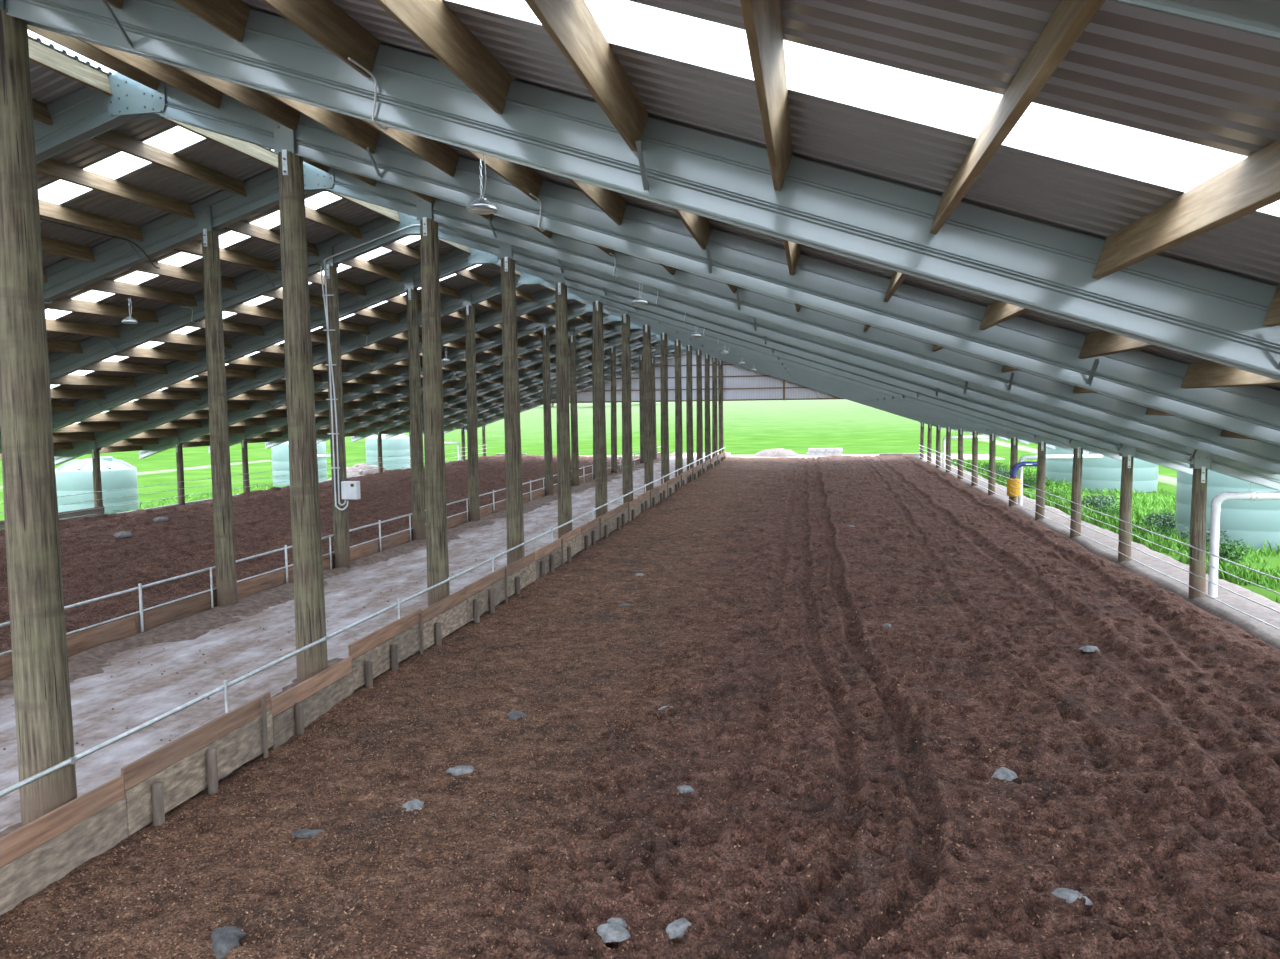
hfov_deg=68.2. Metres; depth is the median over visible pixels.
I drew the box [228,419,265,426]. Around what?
timber purlin
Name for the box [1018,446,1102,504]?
downpipe
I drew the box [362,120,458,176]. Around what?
timber purlin
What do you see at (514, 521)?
pole
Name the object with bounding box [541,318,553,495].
pole
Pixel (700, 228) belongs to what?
timber purlin
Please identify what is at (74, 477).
water tank
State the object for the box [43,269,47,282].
timber purlin
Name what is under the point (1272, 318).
timber purlin
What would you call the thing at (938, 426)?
pole
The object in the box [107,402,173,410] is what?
timber purlin
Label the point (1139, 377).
roof frame
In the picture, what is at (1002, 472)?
clump
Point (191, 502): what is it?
concrete nib
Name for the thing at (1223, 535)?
clump
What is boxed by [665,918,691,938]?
stone
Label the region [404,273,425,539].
pole
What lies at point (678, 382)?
pole
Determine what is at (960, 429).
pole
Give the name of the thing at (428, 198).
timber purlin
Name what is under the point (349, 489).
switch box
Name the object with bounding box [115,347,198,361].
timber purlin
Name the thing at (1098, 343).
timber purlin
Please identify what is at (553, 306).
timber purlin
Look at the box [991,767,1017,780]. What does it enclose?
stone
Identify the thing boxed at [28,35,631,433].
ceiling
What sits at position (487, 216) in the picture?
timber purlin
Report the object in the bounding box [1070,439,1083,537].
pole
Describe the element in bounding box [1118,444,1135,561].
pole
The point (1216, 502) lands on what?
downpipe
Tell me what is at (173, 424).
timber purlin
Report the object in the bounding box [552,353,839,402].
wall
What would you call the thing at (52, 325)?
timber purlin
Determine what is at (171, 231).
roof frame
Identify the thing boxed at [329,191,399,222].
timber purlin
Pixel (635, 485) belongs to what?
crumbs
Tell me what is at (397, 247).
timber purlin
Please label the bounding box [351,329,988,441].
roof frame
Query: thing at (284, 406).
timber purlin
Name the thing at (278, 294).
timber purlin
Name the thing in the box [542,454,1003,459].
apron
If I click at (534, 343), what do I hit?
roof frame
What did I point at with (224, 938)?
stone
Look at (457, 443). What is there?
downpipe
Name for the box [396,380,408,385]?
timber purlin
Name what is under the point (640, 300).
pendant lamp
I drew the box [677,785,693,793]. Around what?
stone
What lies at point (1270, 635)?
concrete walkway
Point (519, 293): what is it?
timber purlin
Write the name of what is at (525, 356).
timber purlin
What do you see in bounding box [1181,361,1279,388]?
timber purlin
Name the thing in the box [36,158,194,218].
timber purlin
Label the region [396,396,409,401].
timber purlin
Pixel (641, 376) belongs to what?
pole
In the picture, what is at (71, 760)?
pipe rail
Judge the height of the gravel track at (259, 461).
0.206 m
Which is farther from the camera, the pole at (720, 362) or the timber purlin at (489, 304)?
the pole at (720, 362)
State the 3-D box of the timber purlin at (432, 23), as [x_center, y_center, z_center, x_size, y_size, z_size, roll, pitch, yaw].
[-1.441,-2.735,4.905,0.134,0.285,4.600,0,4,10]
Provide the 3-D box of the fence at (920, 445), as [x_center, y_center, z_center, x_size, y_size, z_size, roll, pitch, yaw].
[14.337,0.354,36.818,0.030,0.852,63.000,0,4,10]
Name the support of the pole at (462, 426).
on the ground
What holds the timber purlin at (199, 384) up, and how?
attached to the roof frame at (384, 329)
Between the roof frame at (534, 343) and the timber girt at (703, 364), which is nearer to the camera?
the roof frame at (534, 343)
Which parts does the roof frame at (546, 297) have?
apex plate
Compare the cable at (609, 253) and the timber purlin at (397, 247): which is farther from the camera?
the timber purlin at (397, 247)
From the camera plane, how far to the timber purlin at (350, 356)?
35.05 m
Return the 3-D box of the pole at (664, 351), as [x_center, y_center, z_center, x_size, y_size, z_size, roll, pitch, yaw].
[1.142,-3.065,43.569,0.414,8.105,0.414,0,4,10]
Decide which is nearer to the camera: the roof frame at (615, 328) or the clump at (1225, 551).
the clump at (1225, 551)
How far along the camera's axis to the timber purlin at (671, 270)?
15.58 m
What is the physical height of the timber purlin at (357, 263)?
0.285 m
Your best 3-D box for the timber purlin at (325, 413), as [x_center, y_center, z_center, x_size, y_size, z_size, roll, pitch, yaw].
[-15.284,-3.083,44.272,0.134,0.285,4.310,0,4,10]
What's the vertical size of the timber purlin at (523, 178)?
0.285 m
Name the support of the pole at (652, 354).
on the floor
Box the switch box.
[341,481,360,499]
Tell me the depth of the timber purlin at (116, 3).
7.61 m
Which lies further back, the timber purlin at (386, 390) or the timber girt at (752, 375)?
the timber girt at (752, 375)
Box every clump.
[981,462,1007,470]
[995,467,1009,478]
[1023,472,1050,487]
[1045,484,1071,500]
[1081,492,1119,508]
[1093,504,1119,515]
[1133,522,1177,536]
[1142,509,1175,530]
[1180,525,1232,548]
[1206,539,1249,562]
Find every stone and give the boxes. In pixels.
[114,532,132,537]
[153,517,168,521]
[211,926,246,958]
[291,829,323,837]
[401,798,423,810]
[446,766,474,775]
[507,711,528,719]
[597,918,630,942]
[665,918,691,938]
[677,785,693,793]
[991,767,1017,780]
[1051,888,1093,904]
[1079,645,1099,651]
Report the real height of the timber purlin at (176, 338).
0.285 m
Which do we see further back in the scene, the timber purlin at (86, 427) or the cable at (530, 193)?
the timber purlin at (86, 427)
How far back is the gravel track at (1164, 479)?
80.84 m
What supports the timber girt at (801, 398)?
attached to the wall
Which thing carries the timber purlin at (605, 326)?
attached to the roof frame at (615, 328)
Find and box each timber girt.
[551,398,843,402]
[580,387,807,391]
[617,375,768,378]
[655,364,732,366]
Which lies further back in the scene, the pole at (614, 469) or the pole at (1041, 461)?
the pole at (614, 469)
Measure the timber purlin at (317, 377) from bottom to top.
0.285 m
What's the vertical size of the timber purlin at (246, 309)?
0.285 m
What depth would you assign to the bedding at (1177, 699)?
10.41 m
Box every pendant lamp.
[122,297,137,323]
[442,347,449,360]
[466,156,496,214]
[632,284,647,304]
[691,325,700,336]
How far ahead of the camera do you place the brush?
36.35 m
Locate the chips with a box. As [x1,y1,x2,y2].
[0,576,1253,958]
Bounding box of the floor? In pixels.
[0,453,730,831]
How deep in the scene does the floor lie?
14.33 m
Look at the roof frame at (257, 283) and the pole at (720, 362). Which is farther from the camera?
the pole at (720, 362)
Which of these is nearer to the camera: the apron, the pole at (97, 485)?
the pole at (97, 485)
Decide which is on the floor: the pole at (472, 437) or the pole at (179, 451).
the pole at (472, 437)
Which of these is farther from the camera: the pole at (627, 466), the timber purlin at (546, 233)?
the pole at (627, 466)
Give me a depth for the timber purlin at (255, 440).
46.28 m
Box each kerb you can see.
[0,451,725,915]
[0,452,660,679]
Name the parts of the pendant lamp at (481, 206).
chain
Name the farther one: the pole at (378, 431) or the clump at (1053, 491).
the pole at (378, 431)
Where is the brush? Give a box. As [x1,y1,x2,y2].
[1007,461,1036,497]
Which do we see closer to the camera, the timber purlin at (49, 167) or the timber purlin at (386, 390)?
the timber purlin at (49, 167)
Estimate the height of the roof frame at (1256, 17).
6.488 m
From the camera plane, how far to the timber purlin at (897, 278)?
10.00 m
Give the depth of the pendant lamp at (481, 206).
9.61 m
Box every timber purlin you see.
[0,442,72,453]
[27,25,158,90]
[28,38,112,95]
[32,99,52,124]
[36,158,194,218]
[39,199,143,240]
[41,236,94,261]
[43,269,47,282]
[45,297,158,322]
[46,319,119,337]
[47,339,82,353]
[50,375,135,386]
[50,388,105,398]
[51,402,74,410]
[53,423,120,432]
[53,433,94,442]
[76,38,222,108]
[79,412,147,421]
[81,361,167,373]
[82,279,196,306]
[88,445,141,453]
[90,130,246,196]
[106,0,122,8]
[106,438,158,446]
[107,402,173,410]
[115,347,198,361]
[127,430,178,438]
[129,260,236,289]
[137,391,200,399]
[150,421,201,429]
[152,333,231,348]
[161,118,277,169]
[165,379,227,388]
[170,65,300,130]
[172,0,249,41]
[172,441,209,447]
[175,241,276,273]
[176,412,208,419]
[186,435,209,442]
[188,319,264,335]
[196,369,255,378]
[202,402,249,409]
[207,427,244,434]
[224,220,318,256]
[226,304,283,320]
[226,356,283,367]
[228,393,273,400]
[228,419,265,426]
[238,438,267,443]
[251,432,281,438]
[252,411,286,417]
[254,383,285,390]
[257,344,284,353]
[261,0,379,77]
[263,289,323,307]
[265,92,379,153]
[270,425,287,431]
[274,204,361,238]
[276,404,286,408]
[280,374,322,381]
[303,159,328,172]
[308,273,365,295]
[311,333,340,345]
[313,363,347,371]
[314,394,328,400]
[315,410,328,416]
[320,321,369,333]
[320,386,352,392]
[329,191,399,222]
[339,169,375,186]
[341,258,401,281]
[341,353,372,362]
[343,403,357,408]
[344,377,375,383]
[344,417,360,421]
[353,308,399,322]
[353,395,376,400]
[358,410,378,415]
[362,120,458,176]
[363,343,398,352]
[368,368,397,375]
[374,0,511,113]
[374,388,397,393]
[377,403,396,408]
[383,242,420,260]
[386,295,421,309]
[389,332,421,342]
[392,359,420,366]
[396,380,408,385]
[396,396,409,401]
[401,187,434,203]
[418,324,450,332]
[420,285,460,298]
[439,238,470,253]
[442,341,465,349]
[442,364,459,370]
[443,382,452,387]
[446,311,477,322]
[455,269,492,286]
[455,376,465,380]
[460,357,480,362]
[464,149,542,200]
[465,206,492,220]
[475,332,490,340]
[476,368,490,373]
[477,300,501,311]
[483,348,501,354]
[492,323,501,328]
[493,264,520,275]
[516,289,532,301]
[518,354,529,359]
[519,313,539,322]
[525,0,647,151]
[528,332,541,338]
[529,225,551,238]
[545,303,555,310]
[567,178,626,224]
[575,315,589,322]
[577,332,589,337]
[594,244,613,256]
[603,324,609,329]
[661,264,675,274]
[673,208,711,249]
[726,283,736,292]
[740,0,792,190]
[783,240,800,274]
[795,303,800,311]
[864,324,870,331]
[884,271,906,301]
[930,0,1104,234]
[932,344,944,351]
[980,300,1028,329]
[1001,365,1019,372]
[1073,386,1097,393]
[1078,330,1155,358]
[1092,139,1279,279]
[1146,407,1175,415]
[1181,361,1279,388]
[1220,429,1257,439]
[1263,284,1279,326]
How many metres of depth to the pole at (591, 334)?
48.64 m
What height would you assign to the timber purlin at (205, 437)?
0.285 m
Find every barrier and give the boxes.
[0,506,104,530]
[879,453,919,457]
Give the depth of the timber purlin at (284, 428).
45.38 m
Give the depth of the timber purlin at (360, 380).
39.99 m
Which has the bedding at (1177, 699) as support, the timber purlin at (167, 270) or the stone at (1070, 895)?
the stone at (1070, 895)
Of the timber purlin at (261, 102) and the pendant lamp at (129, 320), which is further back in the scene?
the pendant lamp at (129, 320)
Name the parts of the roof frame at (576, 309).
apex plate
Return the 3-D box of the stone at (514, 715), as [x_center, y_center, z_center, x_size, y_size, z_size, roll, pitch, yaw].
[-1.661,3.150,12.664,0.394,0.072,0.329,3,6,42]
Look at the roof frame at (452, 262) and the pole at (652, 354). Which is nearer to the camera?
the roof frame at (452, 262)
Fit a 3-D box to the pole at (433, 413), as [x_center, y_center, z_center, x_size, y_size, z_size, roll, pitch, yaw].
[-3.724,-0.986,17.085,0.413,8.105,0.410,0,4,10]
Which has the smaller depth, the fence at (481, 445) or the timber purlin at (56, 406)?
the timber purlin at (56, 406)
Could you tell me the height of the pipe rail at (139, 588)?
0.910 m
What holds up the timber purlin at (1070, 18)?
attached to the roof frame at (1256, 17)
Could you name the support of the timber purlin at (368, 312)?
attached to the roof frame at (384, 329)
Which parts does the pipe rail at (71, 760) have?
rail post, rail post, rail post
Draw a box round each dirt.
[0,452,683,697]
[0,453,727,837]
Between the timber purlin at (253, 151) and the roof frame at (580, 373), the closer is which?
the timber purlin at (253, 151)
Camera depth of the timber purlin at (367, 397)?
45.04 m
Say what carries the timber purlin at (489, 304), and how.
attached to the roof frame at (384, 329)
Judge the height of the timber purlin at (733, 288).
0.285 m
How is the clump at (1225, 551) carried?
on the ground
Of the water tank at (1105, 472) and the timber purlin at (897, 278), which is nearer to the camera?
the timber purlin at (897, 278)
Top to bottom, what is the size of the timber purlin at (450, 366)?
0.285 m
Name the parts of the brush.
arm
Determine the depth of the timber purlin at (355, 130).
11.19 m
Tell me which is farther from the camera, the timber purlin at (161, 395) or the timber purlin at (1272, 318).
the timber purlin at (161, 395)
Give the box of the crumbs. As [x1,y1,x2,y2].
[3,485,635,749]
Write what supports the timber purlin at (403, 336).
attached to the roof frame at (546, 297)
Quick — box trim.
[28,30,273,150]
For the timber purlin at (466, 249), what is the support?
attached to the roof frame at (452, 262)
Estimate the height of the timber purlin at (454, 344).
0.285 m
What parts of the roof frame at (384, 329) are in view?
apex plate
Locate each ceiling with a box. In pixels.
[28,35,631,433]
[242,0,1279,389]
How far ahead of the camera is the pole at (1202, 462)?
18.98 m
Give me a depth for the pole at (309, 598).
12.50 m
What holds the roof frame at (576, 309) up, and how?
on the pole at (548, 457)
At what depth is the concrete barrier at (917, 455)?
69.41 m
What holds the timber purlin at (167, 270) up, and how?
attached to the roof frame at (257, 283)
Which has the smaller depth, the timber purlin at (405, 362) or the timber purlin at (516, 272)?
the timber purlin at (516, 272)
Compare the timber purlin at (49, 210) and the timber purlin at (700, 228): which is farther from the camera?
the timber purlin at (49, 210)
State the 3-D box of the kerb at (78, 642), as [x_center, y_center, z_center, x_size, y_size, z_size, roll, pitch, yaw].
[-4.460,1.026,38.017,0.064,0.974,67.490,0,4,10]
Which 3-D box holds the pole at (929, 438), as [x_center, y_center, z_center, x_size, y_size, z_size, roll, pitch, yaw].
[19.369,-2.251,63.224,0.326,3.529,0.322,0,4,10]
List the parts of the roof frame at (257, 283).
apex plate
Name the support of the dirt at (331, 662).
on the floor
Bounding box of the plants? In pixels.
[945,458,1279,602]
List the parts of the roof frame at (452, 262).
apex plate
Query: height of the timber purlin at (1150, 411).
0.285 m
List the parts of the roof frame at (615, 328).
apex plate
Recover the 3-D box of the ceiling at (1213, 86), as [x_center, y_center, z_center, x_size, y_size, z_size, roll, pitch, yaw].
[6.358,-4.280,32.900,17.620,5.798,73.740,0,4,10]
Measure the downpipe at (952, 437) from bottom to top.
2.450 m
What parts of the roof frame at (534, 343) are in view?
apex plate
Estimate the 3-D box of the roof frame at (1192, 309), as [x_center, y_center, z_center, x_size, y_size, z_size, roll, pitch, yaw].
[-7.502,-1.964,8.371,36.080,6.488,0.550,0,4,10]
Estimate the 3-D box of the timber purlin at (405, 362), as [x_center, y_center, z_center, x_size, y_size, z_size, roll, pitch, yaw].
[-9.864,-4.803,38.555,0.134,0.285,4.310,0,4,10]
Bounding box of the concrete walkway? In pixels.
[919,458,1279,649]
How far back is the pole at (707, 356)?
61.07 m
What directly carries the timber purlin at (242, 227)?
attached to the roof frame at (257, 283)
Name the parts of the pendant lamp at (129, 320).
chain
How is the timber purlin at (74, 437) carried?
attached to the roof frame at (384, 329)
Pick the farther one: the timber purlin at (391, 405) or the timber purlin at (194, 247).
the timber purlin at (391, 405)
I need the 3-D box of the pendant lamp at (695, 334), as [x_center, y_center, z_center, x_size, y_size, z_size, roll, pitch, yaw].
[1.612,-4.400,27.306,0.320,0.556,0.320,0,4,10]
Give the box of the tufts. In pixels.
[4,461,449,527]
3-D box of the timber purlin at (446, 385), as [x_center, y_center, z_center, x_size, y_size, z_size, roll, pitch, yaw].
[-10.322,-4.808,47.816,0.134,0.285,4.310,0,4,10]
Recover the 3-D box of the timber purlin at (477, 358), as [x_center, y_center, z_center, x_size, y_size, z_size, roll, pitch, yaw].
[-8.016,-5.494,42.751,0.134,0.285,4.310,0,4,10]
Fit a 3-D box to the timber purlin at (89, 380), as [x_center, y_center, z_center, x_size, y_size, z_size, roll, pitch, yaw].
[-15.405,-2.730,25.968,0.134,0.285,4.310,0,4,10]
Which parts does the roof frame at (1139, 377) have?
apex plate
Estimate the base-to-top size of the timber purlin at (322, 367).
0.285 m
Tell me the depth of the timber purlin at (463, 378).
48.49 m
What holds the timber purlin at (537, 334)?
attached to the roof frame at (534, 343)
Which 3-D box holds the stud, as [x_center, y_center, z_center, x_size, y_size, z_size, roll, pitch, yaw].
[10.550,-6.528,69.250,0.140,1.468,0.110,0,4,10]
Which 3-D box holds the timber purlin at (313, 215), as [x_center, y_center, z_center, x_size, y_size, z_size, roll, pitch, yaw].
[-6.831,-5.496,19.590,0.134,0.285,4.310,0,4,10]
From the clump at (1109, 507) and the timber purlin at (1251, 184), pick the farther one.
the clump at (1109, 507)
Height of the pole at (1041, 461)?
3.529 m
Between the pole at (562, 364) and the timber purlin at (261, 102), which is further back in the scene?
the pole at (562, 364)
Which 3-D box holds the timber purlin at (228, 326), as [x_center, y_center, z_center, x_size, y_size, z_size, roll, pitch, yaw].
[-11.252,-4.108,25.098,0.134,0.285,4.310,0,4,10]
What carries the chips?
on the bedding at (1177, 699)
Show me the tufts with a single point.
(330, 475)
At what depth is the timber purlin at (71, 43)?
11.48 m
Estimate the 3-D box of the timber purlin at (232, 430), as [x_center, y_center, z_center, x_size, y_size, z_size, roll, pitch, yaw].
[-18.169,-2.048,40.294,0.134,0.285,4.310,0,4,10]
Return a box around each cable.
[40,218,159,268]
[348,57,388,129]
[530,193,544,231]
[609,253,616,277]
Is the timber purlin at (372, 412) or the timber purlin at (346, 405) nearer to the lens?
the timber purlin at (346, 405)
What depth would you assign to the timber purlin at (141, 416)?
31.74 m
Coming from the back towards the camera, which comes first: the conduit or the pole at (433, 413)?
the conduit
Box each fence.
[0,445,486,522]
[919,445,1279,629]
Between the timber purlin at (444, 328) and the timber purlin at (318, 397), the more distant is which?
the timber purlin at (318, 397)
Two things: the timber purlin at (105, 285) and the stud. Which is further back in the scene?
the stud
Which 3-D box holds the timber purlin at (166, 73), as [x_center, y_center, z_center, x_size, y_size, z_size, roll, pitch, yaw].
[-5.901,-4.846,10.293,0.134,0.285,4.310,0,4,10]
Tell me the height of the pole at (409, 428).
3.462 m
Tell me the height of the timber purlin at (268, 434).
0.285 m
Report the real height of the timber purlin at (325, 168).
0.285 m
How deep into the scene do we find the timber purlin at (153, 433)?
36.75 m
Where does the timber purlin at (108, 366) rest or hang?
attached to the roof frame at (452, 262)
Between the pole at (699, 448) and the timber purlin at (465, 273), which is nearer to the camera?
the timber purlin at (465, 273)
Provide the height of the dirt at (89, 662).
0.130 m
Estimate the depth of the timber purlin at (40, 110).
12.73 m
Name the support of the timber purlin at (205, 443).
attached to the roof frame at (546, 297)
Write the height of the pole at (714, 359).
8.105 m
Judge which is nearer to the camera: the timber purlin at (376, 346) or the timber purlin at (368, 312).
the timber purlin at (368, 312)
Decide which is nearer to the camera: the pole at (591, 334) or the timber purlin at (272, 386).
the timber purlin at (272, 386)
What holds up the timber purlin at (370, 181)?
attached to the roof frame at (171, 231)
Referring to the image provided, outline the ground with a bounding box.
[0,377,1279,603]
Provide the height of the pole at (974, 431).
3.529 m
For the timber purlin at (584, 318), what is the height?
0.285 m
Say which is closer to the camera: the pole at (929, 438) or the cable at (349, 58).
the cable at (349, 58)
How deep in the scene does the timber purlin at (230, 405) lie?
36.57 m
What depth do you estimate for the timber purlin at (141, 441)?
36.91 m
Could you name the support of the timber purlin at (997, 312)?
attached to the roof frame at (1192, 309)
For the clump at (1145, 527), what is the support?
on the ground
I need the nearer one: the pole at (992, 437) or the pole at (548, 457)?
the pole at (548, 457)
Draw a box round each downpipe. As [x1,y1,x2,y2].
[317,454,330,457]
[444,442,459,459]
[942,436,988,466]
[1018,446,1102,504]
[1208,481,1279,596]
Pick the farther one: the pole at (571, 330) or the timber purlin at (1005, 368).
the pole at (571, 330)
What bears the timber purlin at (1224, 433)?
attached to the roof frame at (1139, 377)
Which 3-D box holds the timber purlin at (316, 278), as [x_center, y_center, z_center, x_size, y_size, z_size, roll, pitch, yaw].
[-8.138,-5.141,24.446,0.134,0.285,4.310,0,4,10]
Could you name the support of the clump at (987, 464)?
on the ground
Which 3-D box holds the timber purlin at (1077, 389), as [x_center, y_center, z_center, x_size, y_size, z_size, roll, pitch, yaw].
[6.545,-1.339,12.876,0.134,0.285,4.310,0,4,10]
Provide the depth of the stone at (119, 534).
28.53 m
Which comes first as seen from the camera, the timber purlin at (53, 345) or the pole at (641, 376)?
the timber purlin at (53, 345)
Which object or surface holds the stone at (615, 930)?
on the bedding at (1177, 699)
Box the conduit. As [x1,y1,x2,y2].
[173,224,419,509]
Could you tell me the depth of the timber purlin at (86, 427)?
31.97 m
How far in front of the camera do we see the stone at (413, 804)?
9.64 m
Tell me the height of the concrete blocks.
0.630 m
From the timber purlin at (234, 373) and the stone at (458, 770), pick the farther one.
the timber purlin at (234, 373)
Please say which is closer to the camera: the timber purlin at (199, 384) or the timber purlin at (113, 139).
the timber purlin at (113, 139)
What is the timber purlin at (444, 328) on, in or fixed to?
attached to the roof frame at (546, 297)
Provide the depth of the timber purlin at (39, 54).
11.95 m
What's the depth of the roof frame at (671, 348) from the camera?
66.96 m
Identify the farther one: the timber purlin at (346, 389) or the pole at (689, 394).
the pole at (689, 394)
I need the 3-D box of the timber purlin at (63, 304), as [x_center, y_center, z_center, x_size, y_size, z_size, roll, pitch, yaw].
[-12.061,-3.761,20.685,0.134,0.285,4.310,0,4,10]
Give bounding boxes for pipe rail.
[0,446,660,654]
[0,447,724,796]
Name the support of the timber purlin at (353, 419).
attached to the roof frame at (615, 328)
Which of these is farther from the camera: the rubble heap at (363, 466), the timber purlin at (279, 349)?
the rubble heap at (363, 466)
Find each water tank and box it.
[55,457,138,518]
[271,441,326,486]
[365,434,409,469]
[1045,446,1072,482]
[1082,451,1158,492]
[1175,470,1279,550]
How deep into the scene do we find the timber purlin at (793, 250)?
10.23 m
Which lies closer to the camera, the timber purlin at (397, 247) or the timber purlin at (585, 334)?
the timber purlin at (397, 247)
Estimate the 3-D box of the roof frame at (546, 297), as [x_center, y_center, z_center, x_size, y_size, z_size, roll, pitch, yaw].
[-2.648,-4.043,34.850,36.080,6.488,0.550,0,4,10]
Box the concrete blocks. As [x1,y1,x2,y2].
[807,448,842,455]
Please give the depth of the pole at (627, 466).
34.59 m
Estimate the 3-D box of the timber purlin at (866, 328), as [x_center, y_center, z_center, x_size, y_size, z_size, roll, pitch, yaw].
[3.344,-2.399,13.379,0.134,0.285,4.310,0,4,10]
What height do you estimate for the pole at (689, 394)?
8.105 m
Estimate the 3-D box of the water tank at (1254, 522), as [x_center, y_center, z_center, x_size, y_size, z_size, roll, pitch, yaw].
[17.978,0.294,27.930,3.700,3.110,3.700,0,4,10]
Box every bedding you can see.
[0,454,638,652]
[0,454,1279,958]
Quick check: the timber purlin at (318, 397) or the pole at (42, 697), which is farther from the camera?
the timber purlin at (318, 397)
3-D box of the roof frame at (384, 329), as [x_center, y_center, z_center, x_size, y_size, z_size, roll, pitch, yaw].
[-3.457,-3.696,30.437,36.080,6.488,0.550,0,4,10]
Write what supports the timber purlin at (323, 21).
attached to the roof frame at (1192, 309)
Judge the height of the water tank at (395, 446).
3.260 m
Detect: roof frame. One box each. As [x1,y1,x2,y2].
[0,247,1192,474]
[4,0,1279,380]
[33,72,1279,445]
[43,161,1279,474]
[48,211,1279,490]
[54,272,1121,464]
[139,288,1088,458]
[208,302,1054,452]
[265,313,1028,448]
[316,321,1007,443]
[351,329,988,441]
[385,335,971,438]
[422,341,963,433]
[444,345,952,433]
[464,349,943,431]
[1108,0,1279,39]
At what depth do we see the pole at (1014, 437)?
36.59 m
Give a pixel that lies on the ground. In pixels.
(749, 427)
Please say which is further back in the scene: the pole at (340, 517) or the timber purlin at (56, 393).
the timber purlin at (56, 393)
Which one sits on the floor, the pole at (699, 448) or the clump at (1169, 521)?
the pole at (699, 448)
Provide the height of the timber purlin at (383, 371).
0.285 m
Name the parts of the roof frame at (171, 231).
apex plate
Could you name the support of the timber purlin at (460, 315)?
attached to the roof frame at (546, 297)
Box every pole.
[0,0,77,826]
[88,442,102,513]
[172,437,184,505]
[197,206,237,605]
[239,434,249,492]
[273,120,327,683]
[321,247,350,567]
[376,427,382,472]
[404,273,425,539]
[408,426,410,467]
[416,196,449,605]
[460,423,464,460]
[463,292,479,520]
[481,422,485,455]
[499,242,523,564]
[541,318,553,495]
[554,273,571,538]
[568,326,578,485]
[591,334,594,478]
[592,294,607,518]
[609,340,617,473]
[620,309,632,503]
[639,349,643,462]
[642,320,653,491]
[651,353,656,458]
[660,329,669,483]
[674,337,682,476]
[686,343,693,470]
[696,348,702,465]
[704,352,710,460]
[712,356,717,457]
[718,359,723,453]
[920,421,923,458]
[927,422,931,462]
[936,423,940,467]
[946,424,951,471]
[957,426,963,478]
[971,428,978,485]
[988,430,995,494]
[1009,432,1018,506]
[1035,435,1046,520]
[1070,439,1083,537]
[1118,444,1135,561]
[1189,453,1211,598]
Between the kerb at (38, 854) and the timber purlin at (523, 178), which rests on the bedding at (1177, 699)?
the kerb at (38, 854)
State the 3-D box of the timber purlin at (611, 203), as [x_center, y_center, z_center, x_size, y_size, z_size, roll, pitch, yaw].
[-0.606,-3.092,9.460,0.134,0.285,4.310,0,4,10]
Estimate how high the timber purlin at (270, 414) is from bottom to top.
0.285 m
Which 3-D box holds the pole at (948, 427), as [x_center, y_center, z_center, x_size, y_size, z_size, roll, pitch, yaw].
[17.752,-1.557,54.388,0.332,3.529,0.313,0,4,10]
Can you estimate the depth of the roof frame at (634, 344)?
57.83 m
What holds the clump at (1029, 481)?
on the ground
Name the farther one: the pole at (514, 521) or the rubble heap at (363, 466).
the rubble heap at (363, 466)
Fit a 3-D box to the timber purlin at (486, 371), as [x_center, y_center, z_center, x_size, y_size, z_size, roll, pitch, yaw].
[-8.246,-5.496,47.381,0.134,0.285,4.310,0,4,10]
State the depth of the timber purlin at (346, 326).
30.32 m
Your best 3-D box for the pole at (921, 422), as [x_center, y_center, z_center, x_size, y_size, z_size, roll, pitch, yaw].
[20.174,-2.598,67.638,0.319,3.529,0.324,0,4,10]
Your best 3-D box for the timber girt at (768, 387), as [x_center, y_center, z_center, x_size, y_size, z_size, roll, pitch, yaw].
[3.893,-6.727,70.534,18.532,0.090,0.045,0,4,10]
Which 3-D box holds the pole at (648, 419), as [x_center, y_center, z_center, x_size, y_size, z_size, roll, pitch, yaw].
[0.328,-2.719,39.156,0.413,8.105,0.408,0,4,10]
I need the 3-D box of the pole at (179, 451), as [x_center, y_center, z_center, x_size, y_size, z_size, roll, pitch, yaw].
[-18.612,0.023,38.234,0.316,3.462,0.302,0,4,10]
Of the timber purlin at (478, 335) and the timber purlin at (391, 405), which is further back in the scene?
the timber purlin at (391, 405)
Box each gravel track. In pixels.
[0,460,271,489]
[963,435,1176,485]
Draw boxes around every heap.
[328,463,385,479]
[754,448,798,456]
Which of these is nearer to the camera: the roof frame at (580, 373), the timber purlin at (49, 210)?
the timber purlin at (49, 210)
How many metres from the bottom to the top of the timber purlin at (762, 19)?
0.285 m
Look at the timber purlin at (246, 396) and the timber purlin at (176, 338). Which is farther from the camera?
the timber purlin at (246, 396)
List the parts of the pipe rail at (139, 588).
rail post, rail post, rail post, rail post, rail post, rail post, rail post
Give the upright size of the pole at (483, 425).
3.462 m
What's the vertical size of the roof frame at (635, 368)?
6.488 m
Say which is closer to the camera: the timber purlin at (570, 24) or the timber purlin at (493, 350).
the timber purlin at (570, 24)
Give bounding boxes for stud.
[783,380,784,399]
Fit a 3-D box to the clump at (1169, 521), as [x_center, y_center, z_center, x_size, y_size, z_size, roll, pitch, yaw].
[17.022,1.333,30.610,1.300,0.804,1.678,0,5,15]
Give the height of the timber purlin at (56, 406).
0.285 m
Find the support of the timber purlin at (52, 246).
attached to the roof frame at (171, 231)

